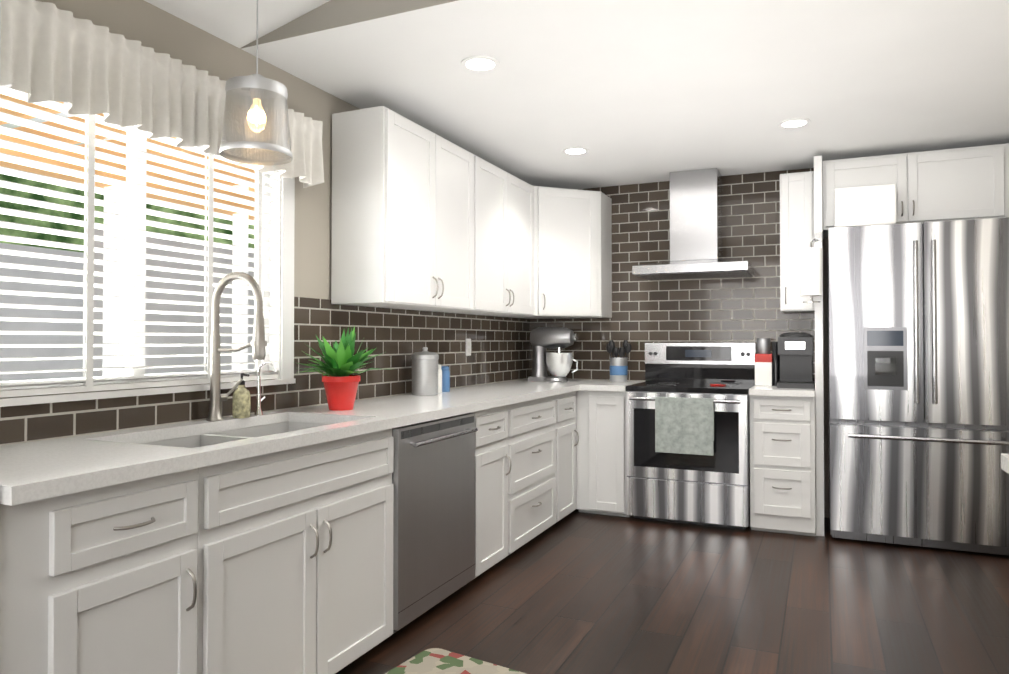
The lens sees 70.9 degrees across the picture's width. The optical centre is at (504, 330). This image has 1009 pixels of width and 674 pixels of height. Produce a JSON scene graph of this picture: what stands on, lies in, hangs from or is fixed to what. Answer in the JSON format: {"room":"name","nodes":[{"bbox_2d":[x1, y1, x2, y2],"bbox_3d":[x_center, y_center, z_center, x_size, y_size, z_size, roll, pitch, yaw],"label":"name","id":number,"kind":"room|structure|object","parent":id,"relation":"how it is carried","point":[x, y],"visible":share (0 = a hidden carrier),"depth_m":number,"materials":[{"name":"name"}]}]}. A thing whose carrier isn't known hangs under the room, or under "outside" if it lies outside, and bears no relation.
{"room":"kitchen","nodes":[
{"label":"kitchen","id":0,"kind":"room"},
{"bbox_2d":[0,0,358,398],"bbox_3d":[-1.547,-0.376,2.100,0.150,3.250,8.530,0,-1,24],"label":"wall","id":1,"kind":"structure","parent":0,"point":[155,28],"depth_m":3.08,"materials":[{"name":"paint"}]},
{"bbox_2d":[0,113,295,406],"bbox_3d":[-1.311,-0.313,2.539,0.122,1.082,1.525,0,-1,24],"label":"window","id":2,"kind":"structure","parent":1,"relation":"in","point":[284,266],"depth_m":3.02,"materials":[{"name":"white"}]},
{"bbox_2d":[0,86,278,397],"bbox_3d":[-1.301,-0.296,2.520,0.056,0.998,1.376,0,-1,24],"label":"window blind","id":3,"kind":"object","parent":2,"relation":"attached to","point":[90,202],"visible":0.85,"depth_m":2.45,"materials":[{"name":"white plastic"}]},
{"bbox_2d":[0,0,323,187],"bbox_3d":[-1.189,-0.809,2.524,0.139,0.300,1.584,0,-1,24],"label":"valance curtain","id":4,"kind":"object","parent":1,"relation":"attached to","point":[52,52],"visible":0.77,"depth_m":2.30,"materials":[{"name":"fabric"}]},
{"bbox_2d":[0,297,529,445],"bbox_3d":[-0.719,0.112,3.749,0.008,0.516,4.530,0,-1,24],"label":"wall tile","id":5,"kind":"structure","parent":1,"relation":"attached to","point":[500,347],"depth_m":3.54,"materials":[{"name":"tile"}]},
{"bbox_2d":[466,339,470,355],"bbox_3d":[-0.244,0.111,4.791,0.007,0.115,0.070,0,-1,24],"label":"electrical outlet plate","id":6,"kind":"object","parent":5,"relation":"attached to","point":[468,347],"visible":1,"depth_m":4.78,"materials":[{"name":"white plastic"}]},
{"bbox_2d":[331,106,470,313],"bbox_3d":[-0.496,-0.590,3.851,0.317,0.930,0.999,0,-1,24],"label":"upper cabinet","id":7,"kind":"object","parent":1,"relation":"attached to","point":[424,219],"depth_m":3.46,"materials":[{"name":"white wood"}]},
{"bbox_2d":[471,153,538,317],"bbox_3d":[-0.096,-0.578,4.668,0.379,0.930,1.096,0,-1,24],"label":"upper cabinet","id":8,"kind":"object","parent":1,"relation":"attached to","point":[504,207],"depth_m":4.57,"materials":[{"name":"white wood"}]},
{"bbox_2d":[525,186,611,318],"bbox_3d":[0.369,-0.569,5.326,0.688,0.930,0.757,0,-1,24],"label":"upper cabinet","id":9,"kind":"object","parent":1,"relation":"attached to","point":[575,226],"depth_m":5.17,"materials":[{"name":"white wood"}]},
{"bbox_2d":[240,0,457,48],"bbox_3d":[0.396,-1.613,2.274,3.270,0.868,0.004,0,-1,24],"label":"wall","id":10,"kind":"structure","parent":0,"point":[330,14],"depth_m":2.73,"materials":[{"name":"paint"}]},
{"bbox_2d":[144,0,1008,188],"bbox_3d":[0.013,-1.625,1.419,3.270,0.868,8.230,0,-1,24],"label":"ceiling","id":11,"kind":"structure","parent":0,"point":[626,92],"depth_m":3.23,"materials":[{"name":"paint"}]},
{"bbox_2d":[219,0,292,164],"bbox_3d":[-0.883,-0.938,2.529,0.248,0.639,0.248,0,-1,24],"label":"pendant lamp","id":12,"kind":"object","parent":11,"relation":"hanging from","point":[251,122],"visible":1,"depth_m":2.45,"materials":[{"name":"clear glass"}]},
{"bbox_2d":[461,56,499,71],"bbox_3d":[-0.105,-1.162,3.093,0.170,0.007,0.170,0,-1,24],"label":"recessed light","id":13,"kind":"object","parent":11,"relation":"in","point":[479,63],"visible":1,"depth_m":3.08,"materials":[{"name":"white plastic"}]},
{"bbox_2d":[562,147,588,154],"bbox_3d":[0.452,-1.142,4.509,0.170,0.007,0.170,0,-1,24],"label":"recessed light","id":14,"kind":"object","parent":11,"relation":"in","point":[575,150],"visible":1,"depth_m":4.49,"materials":[{"name":"white plastic"}]},
{"bbox_2d":[778,118,810,127],"bbox_3d":[1.609,-1.150,3.936,0.170,0.007,0.170,0,-1,24],"label":"recessed light","id":15,"kind":"object","parent":11,"relation":"in","point":[795,123],"visible":1,"depth_m":3.93,"materials":[{"name":"white plastic"}]},
{"bbox_2d":[335,509,1008,673],"bbox_3d":[0.013,1.299,1.377,3.570,0.120,8.530,0,-1,24],"label":"floor","id":16,"kind":"structure","parent":0,"point":[576,591],"depth_m":3.24,"materials":[{"name":"brown wood"}]},
{"bbox_2d":[0,461,231,673],"bbox_3d":[-1.209,0.810,1.885,0.607,0.872,0.605,0,-1,24],"label":"base cabinet","id":17,"kind":"object","parent":16,"relation":"on","point":[133,577],"depth_m":1.75,"materials":[{"name":"grey wood"}]},
{"bbox_2d":[392,412,477,633],"bbox_3d":[-0.537,0.833,3.296,0.642,0.868,0.704,0,-1,24],"label":"dishwasher","id":18,"kind":"object","parent":16,"relation":"on","point":[433,477],"visible":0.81,"depth_m":3.11,"materials":[{"name":"silver metal"}]},
{"bbox_2d":[368,404,511,580],"bbox_3d":[-0.337,0.839,3.831,0.607,0.872,0.430,0,-1,24],"label":"base cabinet","id":19,"kind":"object","parent":16,"relation":"on","point":[493,437],"depth_m":3.60,"materials":[{"name":"grey wood"}]},
{"bbox_2d":[385,648,526,673],"bbox_3d":[-0.294,1.248,2.342,0.490,0.008,0.800,-1,-1,32],"label":"rug","id":20,"kind":"object","parent":16,"relation":"on","point":[435,661],"visible":0.86,"depth_m":2.64,"materials":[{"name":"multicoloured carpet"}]},
{"bbox_2d":[512,394,563,552],"bbox_3d":[-0.093,0.847,4.376,0.607,0.872,0.915,0,-1,24],"label":"base cabinet","id":21,"kind":"object","parent":16,"relation":"on","point":[537,424],"depth_m":4.29,"materials":[{"name":"grey wood"}]},
{"bbox_2d":[0,379,583,505],"bbox_3d":[-0.412,0.378,3.642,0.635,0.039,4.448,0,-1,24],"label":"countertop","id":22,"kind":"structure","parent":21,"relation":"on","point":[37,470],"depth_m":2.22,"materials":[{"name":"stone"}]},
{"bbox_2d":[206,271,266,420],"bbox_3d":[-1.003,0.060,2.707,0.277,0.567,0.117,0,-1,24],"label":"kitchen faucet","id":23,"kind":"object","parent":22,"relation":"on","point":[258,343],"visible":1,"depth_m":2.70,"materials":[{"name":"silver metal"}]},
{"bbox_2d":[142,421,330,447],"bbox_3d":[-0.909,0.479,2.528,0.455,0.194,0.924,0,-1,24],"label":"sink basin","id":24,"kind":"object","parent":22,"relation":"in","point":[195,441],"visible":0.08,"depth_m":2.71,"materials":[{"name":"silver metal"}]},
{"bbox_2d":[232,373,250,417],"bbox_3d":[-1.045,0.257,2.819,0.069,0.177,0.068,0,-1,24],"label":"soap dispenser","id":25,"kind":"object","parent":22,"relation":"on","point":[241,402],"visible":0.83,"depth_m":2.79,"materials":[{"name":"ceramic"}]},
{"bbox_2d":[254,362,276,414],"bbox_3d":[-0.978,0.237,2.926,0.112,0.220,0.055,0,-1,24],"label":"tap","id":26,"kind":"object","parent":22,"relation":"on","point":[258,410],"visible":1,"depth_m":2.93,"materials":[{"name":"silver metal"}]},
{"bbox_2d":[297,326,382,410],"bbox_3d":[-0.735,0.163,3.175,0.419,0.376,0.444,0,-1,24],"label":"potted plant","id":27,"kind":"object","parent":22,"relation":"on","point":[339,380],"visible":1,"depth_m":3.10,"materials":[{"name":"red"}]},
{"bbox_2d":[411,347,438,395],"bbox_3d":[-0.450,0.228,4.016,0.154,0.270,0.154,0,-1,24],"label":"canister","id":28,"kind":"object","parent":22,"relation":"on","point":[424,372],"visible":1,"depth_m":3.95,"materials":[{"name":"grey metal"}]},
{"bbox_2d":[438,364,445,392],"bbox_3d":[-0.402,0.280,4.169,0.071,0.170,0.071,0,-1,12],"label":"canister","id":29,"kind":"object","parent":22,"relation":"on","point":[443,378],"depth_m":4.16,"materials":[{"name":"white ceramic"}]},
{"bbox_2d":[446,366,449,391],"bbox_3d":[-0.362,0.288,4.250,0.067,0.155,0.067,0,-1,12],"label":"canister","id":30,"kind":"object","parent":22,"relation":"on","point":[447,368],"depth_m":4.23,"materials":[{"name":"ceramic"}]},
{"bbox_2d":[528,327,577,381],"bbox_3d":[0.374,0.176,5.346,0.376,0.412,0.212,0,-1,24],"label":"stand mixer","id":31,"kind":"object","parent":22,"relation":"on","point":[558,363],"visible":1,"depth_m":5.29,"materials":[{"name":"silver metal"}]},
{"bbox_2d":[564,391,578,516],"bbox_3d":[0.150,0.855,4.916,0.607,0.872,0.420,0,-1,24],"label":"base cabinet","id":32,"kind":"object","parent":16,"relation":"on","point":[570,431],"depth_m":4.86,"materials":[{"name":"grey wood"}]},
{"bbox_2d":[576,390,630,516],"bbox_3d":[0.791,0.859,5.199,0.366,0.872,0.607,0,-1,24],"label":"base cabinet","id":33,"kind":"object","parent":16,"relation":"on","point":[601,467],"visible":0.81,"depth_m":4.93,"materials":[{"name":"grey wood"}]},
{"bbox_2d":[580,380,644,391],"bbox_3d":[0.817,0.400,5.180,0.298,0.039,0.635,0,-1,24],"label":"countertop","id":34,"kind":"structure","parent":33,"relation":"on","point":[591,385],"depth_m":4.95,"materials":[{"name":"stone"}]},
{"bbox_2d":[606,340,630,381],"bbox_3d":[0.856,0.226,5.316,0.196,0.312,0.178,0,-1,24],"label":"utensil crock","id":35,"kind":"object","parent":34,"relation":"on","point":[618,369],"visible":1,"depth_m":5.27,"materials":[{"name":"grey"}]},
{"bbox_2d":[626,343,755,528],"bbox_3d":[1.299,0.688,4.912,0.789,1.205,0.715,0,-1,24],"label":"range","id":36,"kind":"object","parent":16,"relation":"on","point":[688,428],"visible":0.98,"depth_m":4.66,"materials":[{"name":"silver metal"}]},
{"bbox_2d":[750,395,815,535],"bbox_3d":[1.855,0.852,4.703,0.383,0.872,0.642,0,-1,24],"label":"base cabinet","id":37,"kind":"object","parent":16,"relation":"on","point":[782,468],"visible":0.98,"depth_m":4.45,"materials":[{"name":"grey wood"}]},
{"bbox_2d":[749,385,814,396],"bbox_3d":[1.856,0.393,4.714,0.383,0.039,0.635,0,-1,24],"label":"countertop","id":38,"kind":"structure","parent":37,"relation":"on","point":[755,390],"depth_m":4.45,"materials":[{"name":"stone"}]},
{"bbox_2d":[754,338,771,385],"bbox_3d":[1.781,0.213,4.869,0.112,0.324,0.102,0,-1,24],"label":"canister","id":39,"kind":"object","parent":38,"relation":"on","point":[763,364],"visible":0.94,"depth_m":4.83,"materials":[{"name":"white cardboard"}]},
{"bbox_2d":[772,332,813,388],"bbox_3d":[1.906,0.193,4.693,0.263,0.360,0.300,0,-1,24],"label":"coffee maker","id":40,"kind":"object","parent":38,"relation":"on","point":[792,359],"visible":1,"depth_m":4.66,"materials":[{"name":"black plastic"}]},
{"bbox_2d":[814,155,823,535],"bbox_3d":[2.078,0.095,4.682,0.048,2.385,0.518,0,-1,24],"label":"panel","id":41,"kind":"object","parent":16,"relation":"on","point":[819,416],"visible":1,"depth_m":4.44,"materials":[{"name":"white wood"}]},
{"bbox_2d":[828,217,1008,554],"bbox_3d":[2.551,0.325,4.367,1.006,1.915,0.683,0,-1,24],"label":"fridge","id":42,"kind":"object","parent":16,"relation":"on","point":[918,351],"visible":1,"depth_m":4.13,"materials":[{"name":"silver metal"}]},
{"bbox_2d":[834,184,895,227],"bbox_3d":[2.211,-0.753,4.356,0.330,0.238,0.150,0,-1,24],"label":"box","id":43,"kind":"object","parent":42,"relation":"on","point":[865,206],"visible":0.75,"depth_m":4.29,"materials":[{"name":"white"}]},
{"bbox_2d":[1001,453,1008,473],"bbox_3d":[0.908,0.752,0.224,0.658,0.940,3.063,0,-1,24],"label":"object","id":44,"kind":"structure","parent":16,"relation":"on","point":[1005,462],"depth_m":1.73,"materials":[{"name":"white stone"}]},
{"bbox_2d":[800,232,822,302],"bbox_3d":[1.904,-0.395,4.400,0.132,0.445,0.150,0,-1,24],"label":"paper towel","id":45,"kind":"object","parent":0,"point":[811,271],"visible":0.96,"depth_m":4.34,"materials":[{"name":"white paper"}]},
{"bbox_2d":[822,204,828,517],"bbox_3d":[1.726,-0.330,5.225,3.270,3.250,0.150,0,-1,24],"label":"wall","id":46,"kind":"structure","parent":0,"point":[825,377],"depth_m":4.91,"materials":[{"name":"paint"}]},
{"bbox_2d":[530,168,814,384],"bbox_3d":[1.186,-0.369,5.380,2.142,1.526,0.008,0,-1,24],"label":"wall tile","id":47,"kind":"structure","parent":46,"relation":"attached to","point":[727,310],"depth_m":5.32,"materials":[{"name":"tile"}]},
{"bbox_2d":[632,168,753,279],"bbox_3d":[1.347,-0.762,5.039,0.770,0.748,0.490,0,-1,24],"label":"range hood","id":48,"kind":"object","parent":46,"relation":"attached to","point":[696,244],"visible":0.98,"depth_m":4.99,"materials":[{"name":"silver metal"}]},
{"bbox_2d":[780,171,814,312],"bbox_3d":[1.993,-0.591,4.821,0.210,0.920,0.352,0,-1,24],"label":"upper cabinet","id":49,"kind":"object","parent":46,"relation":"attached to","point":[796,212],"visible":0.96,"depth_m":4.71,"materials":[{"name":"white wood"}]},
{"bbox_2d":[822,143,1008,237],"bbox_3d":[2.599,-0.868,4.493,1.064,0.445,0.462,0,-1,24],"label":"upper cabinet","id":50,"kind":"object","parent":46,"relation":"attached to","point":[968,183],"visible":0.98,"depth_m":4.29,"materials":[{"name":"white wood"}]},
{"label":"outside","id":51,"kind":"structure","parent":0,"visible":0},
{"bbox_2d":[0,84,254,252],"bbox_3d":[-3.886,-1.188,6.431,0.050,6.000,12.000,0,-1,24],"label":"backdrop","id":52,"kind":"structure","parent":51,"point":[33,222],"depth_m":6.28,"materials":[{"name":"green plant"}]},
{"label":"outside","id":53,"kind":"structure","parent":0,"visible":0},
{"bbox_2d":[0,94,254,381],"bbox_3d":[-2.159,-0.054,5.257,2.250,2.700,5.300,0,-1,24],"label":"pergola","id":54,"kind":"object","parent":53,"point":[40,339],"visible":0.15,"depth_m":5.03,"materials":[{"name":"white"}]}
]}

